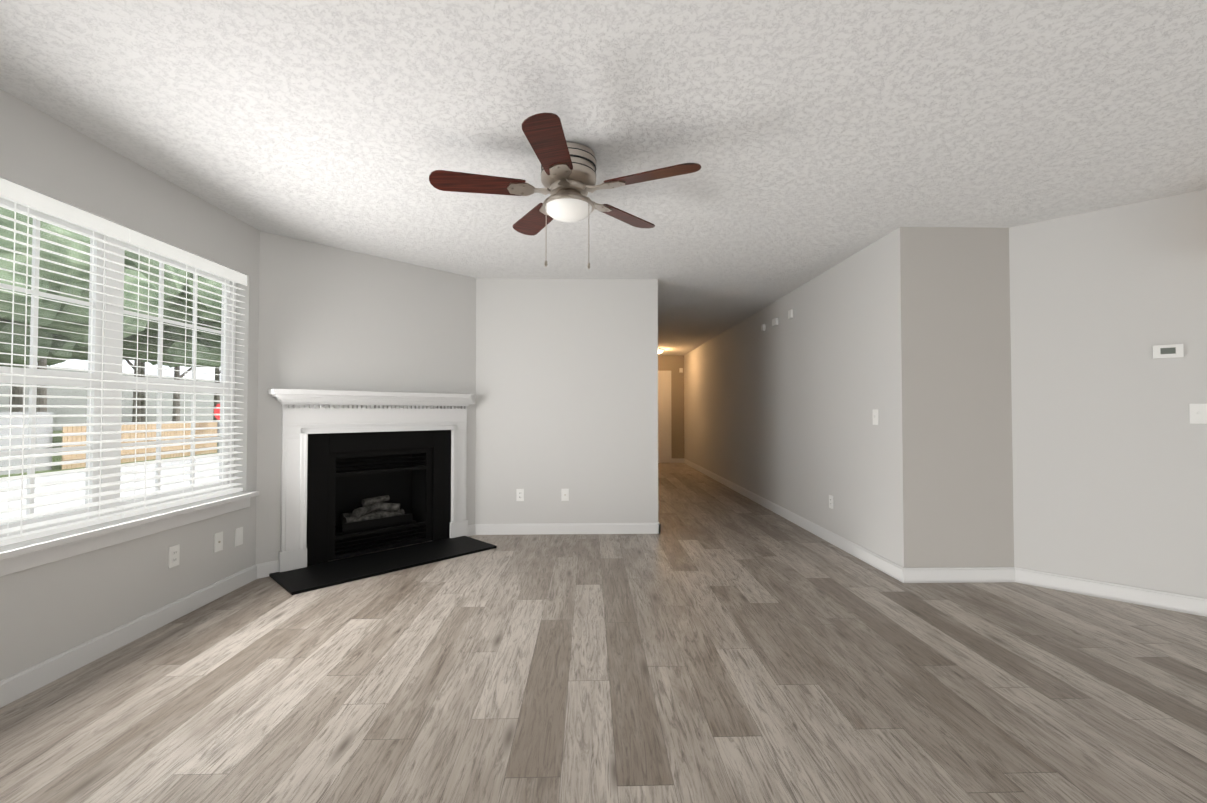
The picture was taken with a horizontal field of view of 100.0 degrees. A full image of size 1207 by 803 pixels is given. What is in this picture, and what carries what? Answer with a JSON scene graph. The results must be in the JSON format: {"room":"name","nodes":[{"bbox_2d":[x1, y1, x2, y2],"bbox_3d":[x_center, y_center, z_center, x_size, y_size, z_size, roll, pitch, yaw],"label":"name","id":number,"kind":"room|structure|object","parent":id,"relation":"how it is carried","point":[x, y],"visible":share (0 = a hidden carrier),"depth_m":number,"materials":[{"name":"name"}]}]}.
{"room":"living room","nodes":[
{"label":"living room","id":0,"kind":"room"},
{"bbox_2d":[0,89,259,680],"bbox_3d":[-2.414,-0.049,0.280,0.150,2.440,6.678,0,-1,-2],"label":"wall","id":1,"kind":"structure","parent":0,"point":[50,610],"depth_m":2.54,"materials":[{"name":"white paint"}]},
{"bbox_2d":[0,197,235,537],"bbox_3d":[-2.515,-0.142,2.546,0.060,1.474,1.808,0,-1,-2],"label":"window","id":2,"kind":"structure","parent":1,"relation":"in","point":[96,332],"depth_m":2.54,"materials":[{"name":"white plastic"}]},
{"bbox_2d":[0,178,246,545],"bbox_3d":[-2.443,-0.145,2.548,0.068,1.465,1.798,0,-1,-2],"label":"window blinds","id":3,"kind":"object","parent":2,"relation":"attached to","point":[21,195],"visible":0.96,"depth_m":2.46,"materials":[{"name":"white plastic"}]},
{"bbox_2d":[0,564,256,707],"bbox_3d":[-2.333,1.121,0.303,0.014,0.100,6.465,0,-1,-2],"label":"baseboard","id":4,"kind":"structure","parent":1,"relation":"attached to","point":[16,686],"depth_m":2.45,"materials":[{"name":"white wood"}]},
{"bbox_2d":[0,491,259,576],"bbox_3d":[-2.410,0.648,2.534,0.150,0.105,1.890,0,-1,-2],"label":"window sill","id":5,"kind":"structure","parent":1,"relation":"attached to","point":[24,555],"depth_m":2.43,"materials":[{"name":"white wood"}]},
{"bbox_2d":[168,544,179,567],"bbox_3d":[-2.403,0.866,2.838,0.009,0.115,0.070,0,-1,-2],"label":"outlet","id":6,"kind":"object","parent":1,"relation":"attached to","point":[173,555],"visible":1,"depth_m":2.83,"materials":[{"name":"white plastic"}]},
{"bbox_2d":[214,531,222,552],"bbox_3d":[-2.410,0.881,3.178,0.013,0.115,0.070,0,-1,-2],"label":"outlet","id":7,"kind":"object","parent":1,"relation":"attached to","point":[218,541],"visible":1,"depth_m":3.17,"materials":[{"name":"white plastic"}]},
{"bbox_2d":[235,527,242,546],"bbox_3d":[-2.419,0.896,3.364,0.006,0.115,0.070,0,-1,-2],"label":"outlet","id":8,"kind":"object","parent":1,"relation":"attached to","point":[238,536],"visible":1,"depth_m":3.35,"materials":[{"name":"white plastic"}]},
{"bbox_2d":[255,231,475,563],"bbox_3d":[-1.973,0.030,4.335,0.420,2.440,1.878,-1,-2,44],"label":"wall","id":9,"kind":"structure","parent":0,"point":[334,318],"depth_m":4.10,"materials":[{"name":"white paint"}]},
{"bbox_2d":[256,524,474,578],"bbox_3d":[-1.816,1.197,4.162,0.014,0.100,1.754,-1,-2,44],"label":"baseboard","id":10,"kind":"structure","parent":9,"relation":"attached to","point":[265,569],"depth_m":3.58,"materials":[{"name":"white wood"}]},
{"bbox_2d":[475,278,657,523],"bbox_3d":[-0.379,0.042,4.921,1.802,2.440,0.150,0,-1,-2],"label":"wall","id":11,"kind":"structure","parent":0,"point":[566,383],"depth_m":4.85,"materials":[{"name":"white paint"}]},
{"bbox_2d":[516,489,523,500],"bbox_3d":[-0.791,0.888,4.814,0.070,0.115,0.009,0,-1,-2],"label":"electrical outlet","id":12,"kind":"object","parent":11,"relation":"attached to","point":[519,494],"visible":1,"depth_m":4.81,"materials":[{"name":"white plastic"}]},
{"bbox_2d":[561,489,568,500],"bbox_3d":[-0.366,0.888,4.823,0.070,0.115,0.013,0,-1,-2],"label":"jack","id":13,"kind":"object","parent":11,"relation":"attached to","point":[564,494],"visible":1,"depth_m":4.82,"materials":[{"name":"white plastic"}]},
{"bbox_2d":[475,523,659,534],"bbox_3d":[-0.339,1.210,4.818,1.754,0.100,0.014,0,-1,-2],"label":"baseboard","id":14,"kind":"structure","parent":11,"relation":"attached to","point":[568,528],"depth_m":4.81,"materials":[{"name":"white wood"}]},
{"bbox_2d":[0,463,1206,802],"bbox_3d":[1.436,1.310,4.320,8.065,0.120,14.900,0,-1,-2],"label":"floor","id":15,"kind":"structure","parent":0,"point":[714,641],"depth_m":2.12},
{"bbox_2d":[268,389,496,594],"bbox_3d":[-1.726,0.585,4.127,0.890,1.322,1.691,-1,-2,44],"label":"fireplace","id":16,"kind":"object","parent":15,"relation":"on","point":[323,431],"visible":1,"depth_m":4.02,"materials":[{"name":"white wood"}]},
{"bbox_2d":[0,0,1206,354],"bbox_3d":[1.286,-1.264,4.367,8.365,0.150,14.900,0,-1,-2],"label":"ceiling","id":17,"kind":"structure","parent":0,"point":[814,138],"depth_m":2.18,"materials":[{"name":"white paint"}]},
{"bbox_2d":[429,113,700,268],"bbox_3d":[-0.195,-0.928,2.477,1.253,0.594,1.245,0,-1,-2],"label":"ceiling fan","id":18,"kind":"object","parent":17,"relation":"hanging from","point":[568,175],"visible":1,"depth_m":2.41,"materials":[{"name":"brown wood"}]},
{"bbox_2d":[658,355,683,457],"bbox_3d":[1.087,0.172,11.562,1.787,2.440,0.150,0,-1,-2],"label":"wall","id":19,"kind":"structure","parent":0,"point":[673,364],"depth_m":11.51,"materials":[{"name":"beige paint"}]},
{"bbox_2d":[658,371,671,462],"bbox_3d":[1.072,0.344,11.436,0.930,2.090,0.093,0,-1,-2],"label":"hall door","id":20,"kind":"structure","parent":19,"relation":"in","point":[664,419],"depth_m":11.47,"materials":[{"name":"white"}]},
{"bbox_2d":[672,458,683,462],"bbox_3d":[1.090,1.340,11.457,1.487,0.100,0.014,0,-1,-2],"label":"baseboard","id":21,"kind":"structure","parent":19,"relation":"attached to","point":[677,460],"depth_m":11.47,"materials":[{"name":"white"}]},
{"bbox_2d":[684,227,903,566],"bbox_3d":[2.014,0.094,7.570,0.150,2.440,8.183,0,-1,-2],"label":"wall","id":22,"kind":"structure","parent":0,"point":[780,414],"depth_m":4.71,"materials":[{"name":"white paint"}]},
{"bbox_2d":[761,324,765,330],"bbox_3d":[1.960,-0.908,6.219,0.030,0.090,0.090,0,-1,-2],"label":"detector","id":23,"kind":"object","parent":22,"relation":"attached to","point":[763,327],"visible":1,"depth_m":6.19,"materials":[{"name":"white plastic"}]},
{"bbox_2d":[772,318,777,325],"bbox_3d":[1.969,-0.911,5.814,0.035,0.076,0.120,0,-1,-2],"label":"detector","id":24,"kind":"object","parent":22,"relation":"attached to","point":[774,321],"visible":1,"depth_m":5.79,"materials":[{"name":"white plastic"}]},
{"bbox_2d":[788,309,792,318],"bbox_3d":[1.983,-0.925,5.369,0.030,0.090,0.080,0,-1,-2],"label":"detector","id":25,"kind":"object","parent":22,"relation":"attached to","point":[790,314],"visible":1,"depth_m":5.34,"materials":[{"name":"white plastic"}]},
{"bbox_2d":[684,459,904,582],"bbox_3d":[1.934,1.262,7.463,0.014,0.100,8.047,0,-1,-2],"label":"baseboard","id":26,"kind":"structure","parent":22,"relation":"attached to","point":[888,567],"depth_m":4.68,"materials":[{"name":"white wood"}]},
{"bbox_2d":[829,495,832,508],"bbox_3d":[2.016,0.890,4.494,0.009,0.115,0.070,0,-1,-2],"label":"outlet","id":27,"kind":"object","parent":22,"relation":"attached to","point":[831,501],"visible":1,"depth_m":4.49,"materials":[{"name":"white plastic"}]},
{"bbox_2d":[872,409,877,424],"bbox_3d":[2.033,0.117,3.796,0.014,0.115,0.070,0,-1,-2],"label":"light switch","id":28,"kind":"object","parent":22,"relation":"attached to","point":[875,416],"visible":1,"depth_m":3.79,"materials":[{"name":"white plastic"}]},
{"bbox_2d":[900,227,1013,567],"bbox_3d":[2.461,0.015,3.562,0.828,2.440,0.154,0,-1,-2],"label":"wall","id":29,"kind":"structure","parent":0,"point":[956,409],"depth_m":3.49,"materials":[{"name":"grey paint"}]},
{"bbox_2d":[902,567,1014,582],"bbox_3d":[2.425,1.183,3.456,0.779,0.100,0.019,0,-1,-2],"label":"baseboard","id":30,"kind":"structure","parent":29,"relation":"attached to","point":[961,575],"depth_m":3.45,"materials":[{"name":"white wood"}]},
{"bbox_2d":[1009,189,1206,598],"bbox_3d":[4.086,-0.008,2.392,3.487,2.440,0.150,-1,-2,43],"label":"wall","id":31,"kind":"structure","parent":0,"point":[1109,448],"depth_m":3.16,"materials":[{"name":"white paint"}]},
{"bbox_2d":[1015,567,1206,616],"bbox_3d":[4.029,1.161,2.310,3.363,0.100,0.014,-1,-2,43],"label":"baseboard","id":32,"kind":"structure","parent":31,"relation":"attached to","point":[1193,605],"depth_m":3.13,"materials":[{"name":"white wood"}]},
{"bbox_2d":[1153,344,1183,358],"bbox_3d":[3.331,-0.296,2.992,0.120,0.076,0.024,-1,-2,43],"label":"thermostat","id":33,"kind":"object","parent":31,"relation":"attached to","point":[1169,351],"visible":0.98,"depth_m":2.98,"materials":[{"name":"white plastic"}]},
{"bbox_2d":[1189,404,1206,423],"bbox_3d":[3.435,0.069,2.894,0.116,0.115,0.014,-1,-2,43],"label":"light switch","id":34,"kind":"object","parent":31,"relation":"attached to","point":[1198,413],"visible":1,"depth_m":2.91,"materials":[{"name":"white plastic"}]},
{"label":"outside","id":35,"kind":"structure","parent":0,"visible":0},
{"bbox_2d":[0,430,219,518],"bbox_3d":[-61.448,2.124,8.064,117.415,0.200,180.000,0,-1,-2],"label":"ground","id":36,"kind":"structure","parent":35,"point":[57,439],"depth_m":13.50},
{"bbox_2d":[9,384,22,411],"bbox_3d":[-24.436,-3.837,21.206,9.501,12.234,8.659,0,-1,-2],"label":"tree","id":37,"kind":"object","parent":36,"relation":"on","point":[17,392],"depth_m":21.01,"materials":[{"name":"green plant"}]},
{"bbox_2d":[0,207,89,317],"bbox_3d":[-20.043,-3.017,15.575,7.806,10.375,7.567,0,-1,-2],"label":"tree","id":38,"kind":"object","parent":36,"relation":"on","point":[5,295],"depth_m":15.13,"materials":[{"name":"green plant"}]},
{"bbox_2d":[0,250,189,411],"bbox_3d":[-20.086,-2.781,18.981,6.991,10.036,9.159,0,-1,-2],"label":"tree","id":39,"kind":"object","parent":36,"relation":"on","point":[61,345],"depth_m":18.22,"materials":[{"name":"green plant"}]},
{"bbox_2d":[56,334,157,421],"bbox_3d":[-26.067,-3.154,28.259,8.068,11.144,8.378,0,-1,-2],"label":"tree","id":40,"kind":"object","parent":36,"relation":"on","point":[127,344],"depth_m":27.45,"materials":[{"name":"green plant"}]},
{"bbox_2d":[0,366,214,430],"bbox_3d":[-57.964,-0.486,38.226,10.000,6.200,100.000,0,-1,-2],"label":"building","id":41,"kind":"structure","parent":36,"relation":"on","point":[55,391],"depth_m":52.29,"materials":[{"name":"grey"}]},
{"bbox_2d":[0,412,216,474],"bbox_3d":[-17.506,1.198,13.137,0.540,1.850,19.740,0,-1,-2],"label":"fence","id":42,"kind":"object","parent":36,"relation":"on","point":[5,432],"depth_m":16.74,"materials":[{"name":"brown wood"}]},
{"bbox_2d":[123,358,167,421],"bbox_3d":[-37.610,-4.342,40.386,8.283,13.995,9.189,0,-1,-2],"label":"tree","id":43,"kind":"object","parent":36,"relation":"on","point":[143,396],"depth_m":41.02,"materials":[{"name":"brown plant"}]},
{"bbox_2d":[134,272,221,420],"bbox_3d":[-20.504,-2.587,24.977,7.761,9.882,7.492,0,-1,-2],"label":"tree","id":44,"kind":"object","parent":36,"relation":"on","point":[200,334],"depth_m":23.96,"materials":[{"name":"green plant"}]},
{"bbox_2d":[214,404,219,452],"bbox_3d":[-16.912,1.202,22.288,0.080,2.201,0.702,0,-1,-2],"label":"stop sign","id":45,"kind":"object","parent":36,"relation":"on","point":[216,411],"depth_m":22.21,"materials":[{"name":"red metal"}]},
{"bbox_2d":[213,367,220,432],"bbox_3d":[-30.965,-4.165,40.388,9.333,13.642,7.892,0,-1,-2],"label":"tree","id":46,"kind":"object","parent":36,"relation":"on","point":[216,397],"depth_m":40.46,"materials":[{"name":"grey plant"}]}
]}

